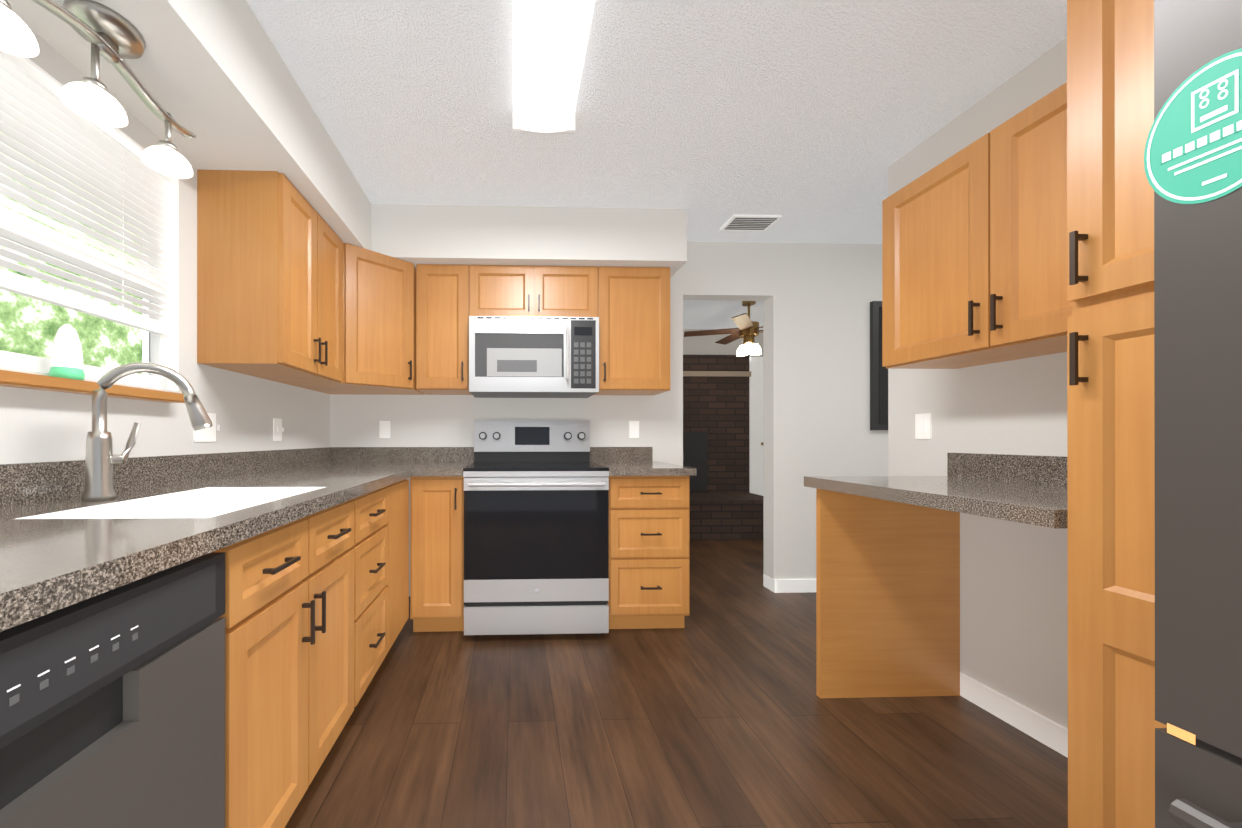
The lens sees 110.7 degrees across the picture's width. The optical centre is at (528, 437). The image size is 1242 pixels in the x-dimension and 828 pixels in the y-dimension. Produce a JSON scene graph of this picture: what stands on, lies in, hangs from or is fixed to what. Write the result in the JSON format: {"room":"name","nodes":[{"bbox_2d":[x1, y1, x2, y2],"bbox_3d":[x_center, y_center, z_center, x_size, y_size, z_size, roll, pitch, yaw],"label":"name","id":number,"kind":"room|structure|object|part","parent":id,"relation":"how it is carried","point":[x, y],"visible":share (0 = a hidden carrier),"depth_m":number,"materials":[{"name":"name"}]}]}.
{"room":"kitchen","nodes":[
{"label":"kitchen","id":0,"kind":"room"},
{"bbox_2d":[0,28,330,463],"bbox_3d":[-1.325,-0.141,0.584,0.120,2.440,4.780,0,0,-2],"label":"wall","id":1,"kind":"structure","parent":0,"point":[42,426],"depth_m":1.57,"materials":[{"name":"grey paint"}]},
{"bbox_2d":[0,57,178,390],"bbox_3d":[-1.336,-0.571,0.929,0.120,0.801,1.272,0,0,-2],"label":"window","id":2,"kind":"structure","parent":1,"relation":"in","point":[29,327],"depth_m":1.30,"materials":[{"name":"white"}]},
{"bbox_2d":[0,51,175,336],"bbox_3d":[-1.297,-0.669,0.930,0.038,0.600,1.246,0,0,-2],"label":"window shade","id":3,"kind":"object","parent":2,"relation":"attached to","point":[33,108],"visible":0.98,"depth_m":1.22,"materials":[{"name":"white plastic"}]},
{"bbox_2d":[0,370,184,402],"bbox_3d":[-1.242,-0.140,0.881,0.065,0.032,1.290,0,0,-2],"label":"window sill ledge","id":4,"kind":"object","parent":1,"relation":"attached to","point":[30,381],"visible":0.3,"depth_m":1.14,"materials":[{"name":"brown wood"}]},
{"bbox_2d":[48,324,84,380],"bbox_3d":[-1.250,-0.232,1.146,0.068,0.152,0.068,0,0,-2],"label":"air freshener","id":5,"kind":"object","parent":4,"relation":"on","point":[66,357],"visible":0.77,"depth_m":1.13,"materials":[{"name":"green"}]},
{"bbox_2d":[194,413,219,441],"bbox_3d":[-1.295,-0.040,1.704,0.009,0.115,0.133,0,0,-2],"label":"outlet","id":6,"kind":"object","parent":1,"relation":"attached to","point":[207,434],"depth_m":1.71,"materials":[{"name":"white plastic"}]},
{"bbox_2d":[197,170,342,382],"bbox_3d":[-1.127,-0.669,1.956,0.359,0.759,0.590,0,0,-2],"label":"upper cabinet","id":7,"kind":"object","parent":1,"relation":"attached to","point":[269,275],"visible":1,"depth_m":1.66,"materials":[{"name":"brown wood"}]},
{"bbox_2d":[273,418,283,440],"bbox_3d":[-1.311,-0.039,2.221,0.009,0.115,0.087,0,0,-2],"label":"outlet","id":8,"kind":"object","parent":1,"relation":"attached to","point":[277,423],"depth_m":2.21,"materials":[{"name":"white plastic"}]},
{"bbox_2d":[7,0,374,251],"bbox_3d":[-1.058,-1.206,0.533,0.410,0.310,4.660,0,0,-2],"label":"soffit","id":9,"kind":"structure","parent":0,"point":[216,78],"depth_m":1.36,"materials":[{"name":"grey paint"}]},
{"bbox_2d":[0,0,195,178],"bbox_3d":[-1.080,-0.933,1.062,0.150,0.235,0.600,0,0,-2],"label":"vanity light fixture","id":10,"kind":"object","parent":9,"relation":"attached to","point":[112,37],"depth_m":1.05,"materials":[{"name":"silver metal"}]},
{"bbox_3d":[-1.080,-0.841,1.061,0.120,0.050,0.546,0,0,-2],"label":"vanity light shade","id":11,"kind":"part","parent":10,"relation":"part of","materials":[{"name":"white glass"}]},
{"bbox_2d":[375,204,686,277],"bbox_3d":[0.015,-1.204,2.692,1.850,0.310,0.410,0,0,-2],"label":"soffit","id":12,"kind":"structure","parent":0,"point":[416,234],"depth_m":2.49,"materials":[{"name":"grey paint"}]},
{"bbox_2d":[331,241,887,595],"bbox_3d":[1.371,-0.139,2.999,5.660,2.440,0.120,0,0,-2],"label":"wall","id":13,"kind":"structure","parent":0,"point":[816,298],"depth_m":2.95,"materials":[{"name":"grey paint"}]},
{"bbox_2d":[284,243,424,394],"bbox_3d":[-1.008,-0.669,2.560,0.636,0.759,0.607,0,0,-2],"label":"upper cabinet","id":14,"kind":"object","parent":13,"relation":"attached to","point":[379,323],"visible":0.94,"depth_m":2.41,"materials":[{"name":"brown wood"}]},
{"bbox_2d":[380,421,389,437],"bbox_3d":[-0.971,-0.053,2.862,0.070,0.115,0.008,0,0,-2],"label":"outlet","id":15,"kind":"object","parent":13,"relation":"attached to","point":[384,425],"depth_m":2.86,"materials":[{"name":"white plastic"}]},
{"bbox_2d":[416,264,471,394],"bbox_3d":[-0.524,-0.669,2.715,0.320,0.758,0.330,0,0,-2],"label":"upper cabinet","id":16,"kind":"object","parent":13,"relation":"attached to","point":[443,291],"depth_m":2.56,"materials":[{"name":"brown wood"}]},
{"bbox_2d":[472,265,599,319],"bbox_3d":[0.029,-0.882,2.732,0.784,0.331,0.330,0,0,-2],"label":"upper cabinet","id":17,"kind":"object","parent":13,"relation":"attached to","point":[497,290],"depth_m":2.57,"materials":[{"name":"brown wood"}]},
{"bbox_2d":[469,316,598,397],"bbox_3d":[0.031,-0.492,2.674,0.770,0.445,0.441,0,0,-2],"label":"microwave","id":18,"kind":"object","parent":17,"relation":"attached to","point":[529,357],"visible":1,"depth_m":2.50,"materials":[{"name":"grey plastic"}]},
{"bbox_2d":[594,266,669,394],"bbox_3d":[0.648,-0.669,2.751,0.452,0.758,0.330,0,0,-2],"label":"upper cabinet","id":19,"kind":"object","parent":13,"relation":"attached to","point":[629,307],"depth_m":2.59,"materials":[{"name":"brown wood"}]},
{"bbox_2d":[629,421,638,437],"bbox_3d":[0.731,-0.055,2.915,0.070,0.115,0.008,0,0,-2],"label":"outlet","id":20,"kind":"object","parent":13,"relation":"attached to","point":[633,425],"depth_m":2.91,"materials":[{"name":"white plastic"}]},
{"bbox_2d":[769,577,815,592],"bbox_3d":[2.897,1.036,2.988,2.371,0.090,0.034,0,0,-2],"label":"baseboard","id":21,"kind":"structure","parent":13,"relation":"attached to","point":[775,585],"depth_m":2.94,"materials":[{"name":"white wood"}]},
{"bbox_2d":[870,301,887,429],"bbox_3d":[2.793,-0.499,2.967,0.780,0.900,0.031,0,0,-2],"label":"framed picture","id":22,"kind":"object","parent":13,"relation":"attached to","point":[878,396],"visible":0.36,"depth_m":2.94,"materials":[{"name":"black plastic"}]},
{"bbox_2d":[247,0,1066,329],"bbox_3d":[1.380,-1.384,2.730,5.660,0.050,8.900,0,0,-2],"label":"ceiling","id":23,"kind":"structure","parent":0,"point":[809,120],"depth_m":1.70,"materials":[{"name":"white paint"}]},
{"bbox_2d":[513,0,594,132],"bbox_3d":[0.085,-1.318,1.184,0.263,0.084,1.194,0,0,-2],"label":"fluorescent ceiling light","id":24,"kind":"object","parent":23,"relation":"attached to","point":[550,39],"visible":1,"depth_m":1.44,"materials":[{"name":"white plastic"}]},
{"bbox_2d":[684,301,762,344],"bbox_3d":[2.176,-1.138,4.203,1.178,0.440,1.126,0,0,-2],"label":"ceiling fan","id":25,"kind":"object","parent":23,"relation":"hanging from","point":[749,330],"visible":0.75,"depth_m":4.15,"materials":[{"name":"brown wood"}]},
{"bbox_2d":[737,342,761,355],"bbox_3d":[2.193,-0.868,4.165,0.205,0.100,0.221,0,0,-2],"label":"ceiling fan light","id":26,"kind":"object","parent":25,"relation":"attached to","point":[748,348],"visible":1,"depth_m":4.13,"materials":[{"name":"white glass"}]},
{"bbox_2d":[720,214,781,230],"bbox_3d":[1.401,-1.352,2.671,0.300,0.014,0.180,0,0,-2],"label":"ceiling vent","id":27,"kind":"object","parent":23,"relation":"in","point":[737,222],"visible":0.98,"depth_m":2.65,"materials":[{"name":"white metal"}]},
{"bbox_2d":[285,540,1067,827],"bbox_3d":[1.380,1.106,2.728,5.660,0.050,8.900,0,0,-2],"label":"floor","id":28,"kind":"structure","parent":0,"point":[716,711],"depth_m":1.50,"materials":[{"name":"brown wood"}]},
{"bbox_2d":[0,552,224,827],"bbox_3d":[-0.869,0.650,0.510,0.586,0.858,0.605,0,0,-2],"label":"dishwasher","id":29,"kind":"object","parent":28,"relation":"on","point":[112,708],"visible":1,"depth_m":0.61,"materials":[{"name":"black plastic"}]},
{"bbox_2d":[211,485,390,762],"bbox_3d":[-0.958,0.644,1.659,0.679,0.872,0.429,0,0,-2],"label":"base cabinet","id":30,"kind":"object","parent":28,"relation":"on","point":[316,615],"depth_m":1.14,"materials":[{"name":"brown wood"}]},
{"bbox_2d":[0,447,473,631],"bbox_3d":[-0.798,0.230,1.214,0.970,0.330,3.309,0,0,-2],"label":"countertop","id":31,"kind":"structure","parent":30,"relation":"on","point":[62,545],"depth_m":1.06,"materials":[{"name":"grey stone"}]},
{"bbox_2d":[81,362,212,500],"bbox_3d":[-1.058,-0.022,1.188,0.274,0.373,0.066,0,0,-41],"label":"faucet","id":32,"kind":"object","parent":31,"relation":"on","point":[101,459],"visible":1,"depth_m":1.12,"materials":[{"name":"silver metal"}]},
{"bbox_2d":[391,479,408,646],"bbox_3d":[-0.971,0.644,2.069,0.679,0.872,0.391,0,0,-2],"label":"base cabinet","id":33,"kind":"object","parent":28,"relation":"on","point":[399,490],"depth_m":2.07,"materials":[{"name":"brown wood"}]},
{"bbox_2d":[410,476,463,631],"bbox_3d":[-0.500,0.645,2.554,0.287,0.872,0.649,0,0,-2],"label":"base cabinet","id":34,"kind":"object","parent":28,"relation":"on","point":[436,553],"visible":0.85,"depth_m":2.27,"materials":[{"name":"brown wood"}]},
{"bbox_2d":[463,420,608,636],"bbox_3d":[0.035,0.483,2.532,0.770,1.195,0.713,0,0,-2],"label":"range","id":35,"kind":"object","parent":28,"relation":"on","point":[536,526],"visible":1,"depth_m":2.23,"materials":[{"name":"silver metal"}]},
{"bbox_2d":[608,476,689,628],"bbox_3d":[0.651,0.645,2.590,0.454,0.872,0.649,0,0,-2],"label":"base cabinet","id":36,"kind":"object","parent":28,"relation":"on","point":[649,552],"visible":0.88,"depth_m":2.30,"materials":[{"name":"brown wood"}]},
{"bbox_2d":[590,447,695,475],"bbox_3d":[0.658,0.137,2.588,0.471,0.140,0.654,0,0,-2],"label":"countertop","id":37,"kind":"structure","parent":36,"relation":"on","point":[627,461],"depth_m":2.68,"materials":[{"name":"stone"}]},
{"bbox_2d":[683,355,762,539],"bbox_3d":[1.679,0.053,4.854,1.950,2.060,0.869,0,0,-2],"label":"brick fireplace","id":38,"kind":"object","parent":28,"relation":"on","point":[725,504],"visible":0.29,"depth_m":5.00,"materials":[{"name":"brown brick"}]},
{"bbox_2d":[804,453,1067,697],"bbox_3d":[1.506,0.573,1.385,0.649,1.014,0.833,0,0,-2],"label":"desk","id":39,"kind":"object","parent":28,"relation":"on","point":[887,586],"depth_m":1.75,"materials":[{"name":"brown wood"}]},
{"bbox_2d":[1067,0,1166,827],"bbox_3d":[1.519,0.039,0.812,0.659,2.080,0.310,0,0,-2],"label":"pantry cabinet","id":40,"kind":"object","parent":28,"relation":"on","point":[1113,723],"visible":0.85,"depth_m":0.89,"materials":[{"name":"brown wood"}]},
{"bbox_2d":[1144,0,1241,827],"bbox_3d":[1.353,0.178,0.173,0.992,1.800,0.934,0,0,-2],"label":"refrigerator","id":41,"kind":"object","parent":28,"relation":"on","point":[1193,159],"visible":1,"depth_m":0.58,"materials":[{"name":"grey metal"}]},
{"bbox_2d":[683,329,762,356],"bbox_3d":[2.008,-0.137,5.360,4.240,2.440,0.120,0,0,-2],"label":"wall","id":42,"kind":"structure","parent":0,"point":[701,345],"depth_m":5.30,"materials":[{"name":"grey paint"}]},
{"bbox_2d":[749,357,762,495],"bbox_3d":[2.885,0.038,5.296,0.290,2.090,0.059,0,0,-2],"label":"room door","id":43,"kind":"structure","parent":42,"relation":"in","point":[756,426],"depth_m":5.31,"materials":[{"name":"white wood"}]},
{"bbox_2d":[888,37,1067,728],"bbox_3d":[1.928,-0.141,0.210,0.120,2.440,3.830,0,0,-2],"label":"wall","id":44,"kind":"structure","parent":0,"point":[1014,611],"depth_m":1.63,"materials":[{"name":"grey paint"}]},
{"bbox_2d":[915,413,930,438],"bbox_3d":[1.809,-0.049,1.937,0.009,0.115,0.070,0,0,-2],"label":"outlet","id":45,"kind":"object","parent":44,"relation":"attached to","point":[922,426],"depth_m":1.93,"materials":[{"name":"white plastic"}]},
{"bbox_2d":[882,82,1071,368],"bbox_3d":[1.651,-0.645,1.381,0.359,0.710,0.813,0,0,-2],"label":"upper cabinet","id":46,"kind":"object","parent":44,"relation":"attached to","point":[974,253],"visible":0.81,"depth_m":1.40,"materials":[{"name":"brown wood"}]},
{"bbox_2d":[960,672,1067,757],"bbox_3d":[1.819,1.035,1.551,0.014,0.090,1.140,0,0,-2],"label":"baseboard","id":47,"kind":"structure","parent":44,"relation":"attached to","point":[1053,735],"depth_m":1.57,"materials":[{"name":"white wood"}]}
]}

